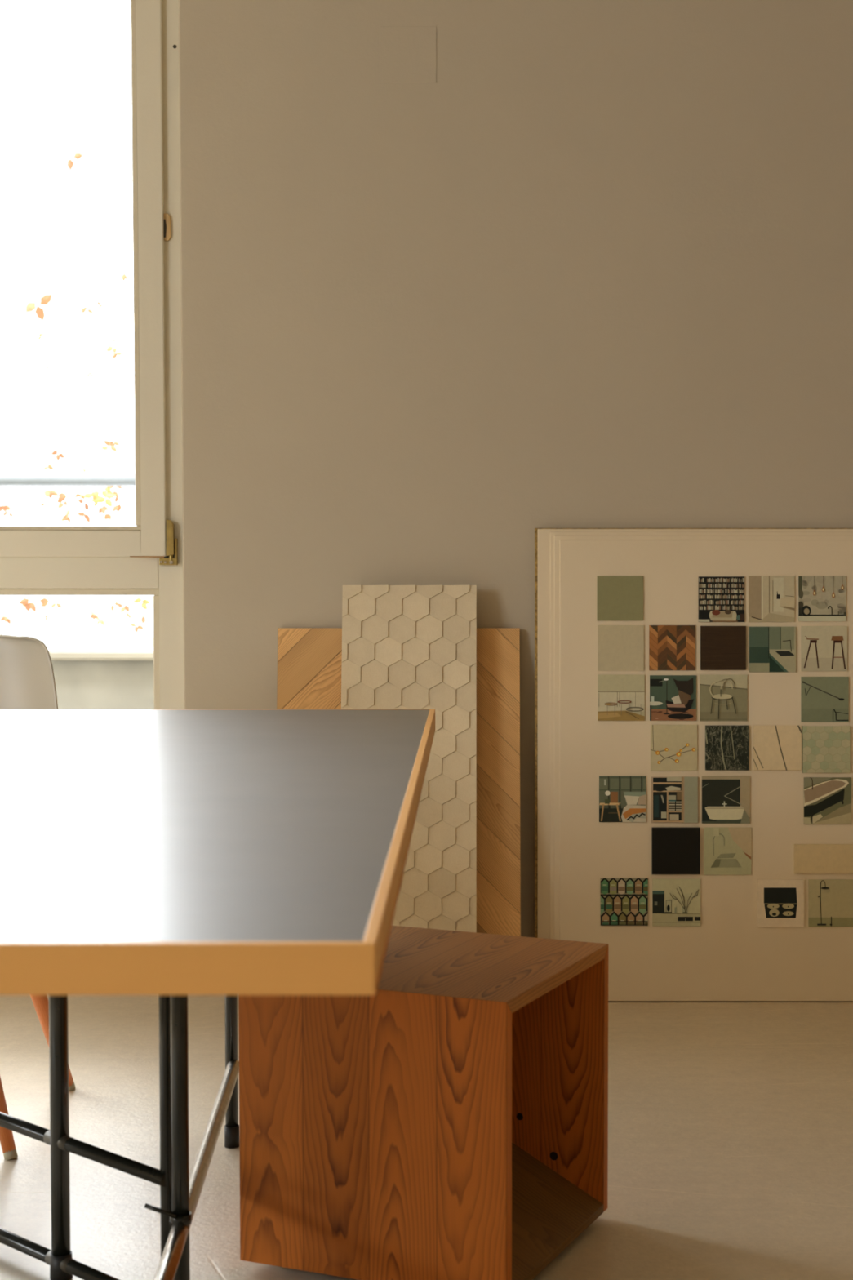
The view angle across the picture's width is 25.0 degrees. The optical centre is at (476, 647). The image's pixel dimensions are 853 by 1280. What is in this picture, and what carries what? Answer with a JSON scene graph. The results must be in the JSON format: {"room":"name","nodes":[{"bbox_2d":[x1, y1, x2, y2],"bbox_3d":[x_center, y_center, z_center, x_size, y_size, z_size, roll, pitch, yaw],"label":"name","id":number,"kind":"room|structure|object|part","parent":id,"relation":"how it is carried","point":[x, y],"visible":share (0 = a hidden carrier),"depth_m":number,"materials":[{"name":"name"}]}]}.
{"room":"design studio","nodes":[
{"label":"design studio","id":0,"kind":"room"},
{"bbox_2d":[0,995,852,1279],"bbox_3d":[-0.250,1.007,0.888,6.300,0.150,7.270,0,3,0],"label":"floor","id":1,"kind":"structure","parent":0,"point":[731,1122],"depth_m":3.19,"materials":[{"name":"beige concrete"}]},
{"bbox_2d":[0,634,75,1159],"bbox_3d":[-0.955,0.400,3.288,0.463,0.823,0.476,0,3,0],"label":"shell chair","id":2,"kind":"object","parent":1,"relation":"on","point":[27,679],"visible":0.44,"depth_m":3.46,"materials":[{"name":"white plastic"}]},
{"bbox_3d":[-0.798,0.630,3.112,0.145,0.357,0.032,2,4,34],"label":"leg","id":3,"kind":"part","parent":2,"relation":"part of","materials":[{"name":"brown wood"}]},
{"bbox_3d":[-0.771,0.615,3.393,0.033,0.359,0.173,2,3,31],"label":"leg","id":4,"kind":"part","parent":2,"relation":"part of","materials":[{"name":"brown wood"}]},
{"bbox_2d":[0,709,435,1279],"bbox_3d":[-0.844,0.505,2.241,1.553,0.712,1.871,0,3,0],"label":"dining table","id":5,"kind":"object","parent":1,"relation":"on","point":[171,855],"visible":0.98,"depth_m":1.87,"materials":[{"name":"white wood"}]},
{"bbox_3d":[-0.556,0.492,2.561,0.025,0.649,0.025,0,3,0],"label":"leg","id":6,"kind":"part","parent":5,"relation":"part of","materials":[{"name":"black metal"}]},
{"bbox_3d":[-0.729,0.814,2.741,0.920,0.018,0.018,3,4,43],"label":"cross rail","id":7,"kind":"part","parent":5,"relation":"part of","materials":[{"name":"black metal"}]},
{"bbox_3d":[-0.726,0.650,2.729,0.930,0.018,0.018,3,4,43],"label":"cross rail","id":8,"kind":"part","parent":5,"relation":"part of","materials":[{"name":"black metal"}]},
{"bbox_3d":[-0.389,0.500,2.408,0.017,0.649,0.017,0,3,0],"label":"leg","id":9,"kind":"part","parent":5,"relation":"part of","materials":[{"name":"black metal"}]},
{"bbox_3d":[-0.366,0.502,2.370,0.021,0.649,0.021,0,3,0],"label":"leg","id":10,"kind":"part","parent":5,"relation":"part of","materials":[{"name":"black metal"}]},
{"bbox_3d":[-0.363,0.725,2.276,0.022,0.022,1.712,0,3,-2],"label":"foot rail","id":11,"kind":"part","parent":5,"relation":"part of","materials":[{"name":"silver metal"}]},
{"bbox_3d":[-0.400,0.463,3.128,0.020,0.649,0.020,0,3,0],"label":"leg","id":12,"kind":"part","parent":5,"relation":"part of","materials":[{"name":"black metal"}]},
{"bbox_2d":[276,627,520,936],"bbox_3d":[-0.168,0.364,4.107,0.522,0.805,0.165,0,3,0],"label":"panel","id":13,"kind":"object","parent":1,"relation":"on","point":[309,660],"visible":0.2,"depth_m":4.13,"materials":[{"name":"brown wood"}]},
{"bbox_2d":[341,585,476,932],"bbox_3d":[-0.144,0.320,4.052,0.287,0.899,0.208,0,3,0],"label":"panel","id":14,"kind":"object","parent":1,"relation":"on","point":[404,646],"visible":0.53,"depth_m":4.08,"materials":[{"name":"tile"}]},
{"bbox_2d":[238,925,608,1279],"bbox_3d":[-0.065,0.636,2.694,0.389,0.404,0.389,1,3,23],"label":"stool","id":15,"kind":"object","parent":1,"relation":"on","point":[449,1121],"visible":0.79,"depth_m":2.54,"materials":[{"name":"brown wood"}]},
{"bbox_3d":[-0.138,0.638,2.524,0.389,0.389,0.018,1,3,23],"label":"panel","id":16,"kind":"part","parent":15,"relation":"part of","materials":[{"name":"brown wood"}]},
{"bbox_3d":[-0.064,0.444,2.684,0.389,0.018,0.389,1,3,23],"label":"panel","id":17,"kind":"part","parent":15,"relation":"part of","materials":[{"name":"brown wood"}]},
{"bbox_3d":[-0.056,0.722,2.695,0.370,0.202,0.351,1,3,23],"label":"slanted panel","id":18,"kind":"part","parent":15,"relation":"part of","materials":[{"name":"brown wood"}]},
{"bbox_3d":[0.008,0.620,2.864,0.389,0.388,0.018,1,3,23],"label":"panel","id":19,"kind":"part","parent":15,"relation":"part of","materials":[{"name":"brown wood"}]},
{"bbox_2d":[534,528,852,1000],"bbox_3d":[0.714,0.265,4.138,1.072,0.990,0.046,0,3,0],"label":"display board","id":20,"kind":"object","parent":1,"relation":"on","point":[726,957],"visible":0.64,"depth_m":4.14,"materials":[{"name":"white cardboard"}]},
{"bbox_2d":[597,576,643,620],"bbox_3d":[0.308,-0.105,4.132,0.099,0.096,0.007,0,3,0],"label":"swatch","id":21,"kind":"object","parent":20,"relation":"attached to","point":[619,597],"visible":1,"depth_m":4.13,"materials":[{"name":"green paper"}]},
{"bbox_2d":[597,625,644,671],"bbox_3d":[0.309,0.002,4.133,0.099,0.097,0.007,0,3,0],"label":"swatch","id":22,"kind":"object","parent":20,"relation":"attached to","point":[620,647],"visible":1,"depth_m":4.13,"materials":[{"name":"beige paper"}]},
{"bbox_2d":[597,674,644,720],"bbox_3d":[0.310,0.108,4.132,0.100,0.099,0.010,0,3,0],"label":"picture card","id":23,"kind":"object","parent":20,"relation":"attached to","point":[620,697],"visible":1,"depth_m":4.13,"materials":[{"name":"beige paper"}]},
{"bbox_2d":[599,776,645,822],"bbox_3d":[0.313,0.326,4.135,0.100,0.099,0.008,0,3,0],"label":"picture card","id":24,"kind":"object","parent":20,"relation":"attached to","point":[621,798],"visible":1,"depth_m":4.13,"materials":[{"name":"multicoloured paper"}]},
{"bbox_2d":[600,878,648,925],"bbox_3d":[0.317,0.547,4.136,0.102,0.102,0.007,0,3,0],"label":"picture card","id":25,"kind":"object","parent":20,"relation":"attached to","point":[624,901],"visible":1,"depth_m":4.14,"materials":[{"name":"multicoloured paper"}]},
{"bbox_2d":[648,625,695,670],"bbox_3d":[0.419,0.001,4.133,0.099,0.097,0.007,0,3,0],"label":"picture card","id":26,"kind":"object","parent":20,"relation":"attached to","point":[671,647],"visible":1,"depth_m":4.13,"materials":[{"name":"brown paper"}]},
{"bbox_2d":[649,675,696,720],"bbox_3d":[0.421,0.109,4.133,0.100,0.097,0.008,0,3,0],"label":"picture card","id":27,"kind":"object","parent":20,"relation":"attached to","point":[672,697],"visible":1,"depth_m":4.13,"materials":[{"name":"multicoloured paper"}]},
{"bbox_2d":[650,724,697,770],"bbox_3d":[0.423,0.216,4.134,0.100,0.099,0.007,0,3,0],"label":"picture card","id":28,"kind":"object","parent":20,"relation":"attached to","point":[673,747],"visible":1,"depth_m":4.13,"materials":[{"name":"beige paper"}]},
{"bbox_2d":[651,776,698,822],"bbox_3d":[0.425,0.328,4.134,0.102,0.099,0.008,0,3,0],"label":"picture card","id":29,"kind":"object","parent":20,"relation":"attached to","point":[674,799],"visible":1,"depth_m":4.13,"materials":[{"name":"multicoloured paper"}]},
{"bbox_2d":[652,878,700,926],"bbox_3d":[0.429,0.548,4.136,0.103,0.102,0.007,0,3,0],"label":"picture card","id":30,"kind":"object","parent":20,"relation":"attached to","point":[676,902],"visible":1,"depth_m":4.14,"materials":[{"name":"beige paper"}]},
{"bbox_2d":[652,827,700,874],"bbox_3d":[0.427,0.437,4.134,0.103,0.100,0.011,0,3,0],"label":"swatch","id":31,"kind":"object","parent":20,"relation":"attached to","point":[675,851],"visible":1,"depth_m":4.13,"materials":[{"name":"black paper"}]},
{"bbox_2d":[698,576,744,622],"bbox_3d":[0.525,-0.103,4.131,0.099,0.097,0.007,0,3,0],"label":"picture card","id":32,"kind":"object","parent":20,"relation":"attached to","point":[721,598],"visible":1,"depth_m":4.13,"materials":[{"name":"paper"}]},
{"bbox_2d":[700,626,746,670],"bbox_3d":[0.529,0.002,4.131,0.097,0.094,0.009,0,3,0],"label":"sample","id":33,"kind":"object","parent":20,"relation":"attached to","point":[722,647],"visible":1,"depth_m":4.13,"materials":[{"name":"brown wood"}]},
{"bbox_2d":[699,674,747,720],"bbox_3d":[0.529,0.109,4.132,0.102,0.100,0.010,0,3,0],"label":"picture card","id":34,"kind":"object","parent":20,"relation":"attached to","point":[722,697],"visible":1,"depth_m":4.13,"materials":[{"name":"beige paper"}]},
{"bbox_2d":[702,776,750,823],"bbox_3d":[0.535,0.328,4.135,0.103,0.102,0.008,0,3,0],"label":"picture card","id":35,"kind":"object","parent":20,"relation":"attached to","point":[725,799],"visible":1,"depth_m":4.13,"materials":[{"name":"paper"}]},
{"bbox_2d":[705,725,748,769],"bbox_3d":[0.537,0.216,4.133,0.093,0.096,0.010,0,3,0],"label":"sample","id":36,"kind":"object","parent":20,"relation":"attached to","point":[726,747],"visible":1,"depth_m":4.13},
{"bbox_2d":[703,827,751,875],"bbox_3d":[0.538,0.438,4.136,0.102,0.102,0.007,0,3,0],"label":"picture card","id":37,"kind":"object","parent":20,"relation":"attached to","point":[726,851],"visible":1,"depth_m":4.13,"materials":[{"name":"paper"}]},
{"bbox_2d":[748,576,795,622],"bbox_3d":[0.632,-0.103,4.132,0.099,0.099,0.007,0,3,0],"label":"picture card","id":38,"kind":"object","parent":20,"relation":"attached to","point":[771,598],"visible":1,"depth_m":4.13,"materials":[{"name":"beige paper"}]},
{"bbox_2d":[749,626,795,671],"bbox_3d":[0.635,0.005,4.132,0.100,0.097,0.008,0,3,0],"label":"picture card","id":39,"kind":"object","parent":20,"relation":"attached to","point":[771,649],"visible":1,"depth_m":4.13,"materials":[{"name":"green paper"}]},
{"bbox_2d":[753,725,801,770],"bbox_3d":[0.645,0.216,4.133,0.103,0.096,0.010,0,3,0],"label":"sample","id":40,"kind":"object","parent":20,"relation":"attached to","point":[775,747],"visible":1,"depth_m":4.13,"materials":[{"name":"beige paper"}]},
{"bbox_2d":[757,879,804,927],"bbox_3d":[0.652,0.550,4.136,0.100,0.102,0.009,0,3,0],"label":"picture card","id":41,"kind":"object","parent":20,"relation":"attached to","point":[780,902],"visible":1,"depth_m":4.13,"materials":[{"name":"white paper"}]},
{"bbox_2d":[798,576,846,621],"bbox_3d":[0.741,-0.104,4.131,0.102,0.097,0.008,0,3,0],"label":"picture card","id":42,"kind":"object","parent":20,"relation":"attached to","point":[820,598],"visible":1,"depth_m":4.13,"materials":[{"name":"beige paper"}]},
{"bbox_2d":[794,844,852,873],"bbox_3d":[0.780,0.454,4.135,0.199,0.063,0.008,0,3,0],"label":"sample","id":43,"kind":"object","parent":20,"relation":"attached to","point":[808,858],"visible":1,"depth_m":4.13,"materials":[{"name":"beige paper"}]},
{"bbox_2d":[801,626,847,671],"bbox_3d":[0.746,0.003,4.132,0.099,0.097,0.007,0,3,0],"label":"picture card","id":44,"kind":"object","parent":20,"relation":"attached to","point":[824,648],"visible":1,"depth_m":4.13,"materials":[{"name":"beige paper"}]},
{"bbox_2d":[801,676,848,722],"bbox_3d":[0.747,0.112,4.133,0.102,0.097,0.007,0,3,0],"label":"picture card","id":45,"kind":"object","parent":20,"relation":"attached to","point":[824,699],"visible":1,"depth_m":4.13,"materials":[{"name":"green paper"}]},
{"bbox_2d":[802,725,850,773],"bbox_3d":[0.750,0.219,4.133,0.102,0.100,0.009,0,3,0],"label":"sample","id":46,"kind":"object","parent":20,"relation":"attached to","point":[825,748],"visible":1,"depth_m":4.13,"materials":[{"name":"green paper"}]},
{"bbox_2d":[804,777,851,824],"bbox_3d":[0.753,0.330,4.135,0.102,0.100,0.007,0,3,0],"label":"picture card","id":47,"kind":"object","parent":20,"relation":"attached to","point":[827,800],"visible":1,"depth_m":4.13,"materials":[{"name":"paper"}]},
{"bbox_2d":[808,879,852,926],"bbox_3d":[0.763,0.550,4.136,0.102,0.102,0.008,0,3,0],"label":"picture card","id":48,"kind":"object","parent":20,"relation":"attached to","point":[830,900],"visible":1,"depth_m":4.14,"materials":[{"name":"paper"}]},
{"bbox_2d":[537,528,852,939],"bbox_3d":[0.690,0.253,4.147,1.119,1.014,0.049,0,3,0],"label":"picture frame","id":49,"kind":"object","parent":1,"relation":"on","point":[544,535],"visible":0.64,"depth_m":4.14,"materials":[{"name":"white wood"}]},
{"bbox_2d":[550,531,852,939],"bbox_3d":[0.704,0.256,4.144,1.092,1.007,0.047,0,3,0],"label":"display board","id":50,"kind":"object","parent":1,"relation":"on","point":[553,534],"visible":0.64,"depth_m":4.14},
{"bbox_2d":[177,0,852,937],"bbox_3d":[-0.250,-0.645,4.272,6.300,2.800,0.260,0,3,0],"label":"wall","id":51,"kind":"structure","parent":0,"point":[596,270],"depth_m":4.14,"materials":[{"name":"paint"}]},
{"bbox_2d":[0,0,183,709],"bbox_3d":[-1.853,-0.721,4.186,2.493,2.285,0.088,0,3,0],"label":"window","id":52,"kind":"structure","parent":51,"relation":"in","point":[145,557],"depth_m":4.17,"materials":[{"name":"paint"}]},
{"bbox_3d":[-0.667,-0.904,4.148,0.016,0.058,0.006,0,3,0],"label":"striker plate","id":53,"kind":"part","parent":52,"relation":"part of","materials":[{"name":"beige plastic"}]},
{"bbox_3d":[-2.000,0.834,5.386,8.000,0.230,1.730,0,3,0],"label":"floor","id":54,"kind":"structure","parent":0,"visible":0},
{"bbox_2d":[46,646,154,709],"bbox_3d":[-2.250,0.342,6.101,7.500,0.679,0.250,0,3,0],"label":"parapet","id":55,"kind":"object","parent":54,"relation":"on","point":[86,677],"visible":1,"depth_m":6.01,"materials":[{"name":"concrete"}]},
{"bbox_2d":[0,474,135,485],"bbox_3d":[-2.475,-0.273,6.094,3.070,0.548,0.038,0,3,0],"label":"balcony railing","id":56,"kind":"object","parent":55,"relation":"on","point":[5,479],"visible":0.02,"depth_m":6.06,"materials":[{"name":"white metal"}]},
{"label":"outside","id":57,"kind":"structure","parent":0,"visible":0},
{"bbox_2d":[0,129,150,633],"bbox_3d":[-1.807,0.086,7.592,1.019,6.013,1.076,-1,3,-11],"label":"autumn tree","id":58,"kind":"object","parent":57,"point":[45,300],"visible":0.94,"depth_m":7.43,"materials":[{"name":"orange plant"}]},
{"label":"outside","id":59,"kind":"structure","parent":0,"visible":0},
{"bbox_2d":[4,634,153,646],"bbox_3d":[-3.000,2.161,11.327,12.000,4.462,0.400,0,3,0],"label":"windowsill","id":60,"kind":"structure","parent":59,"point":[49,640],"depth_m":11.01,"materials":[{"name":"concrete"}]}
]}

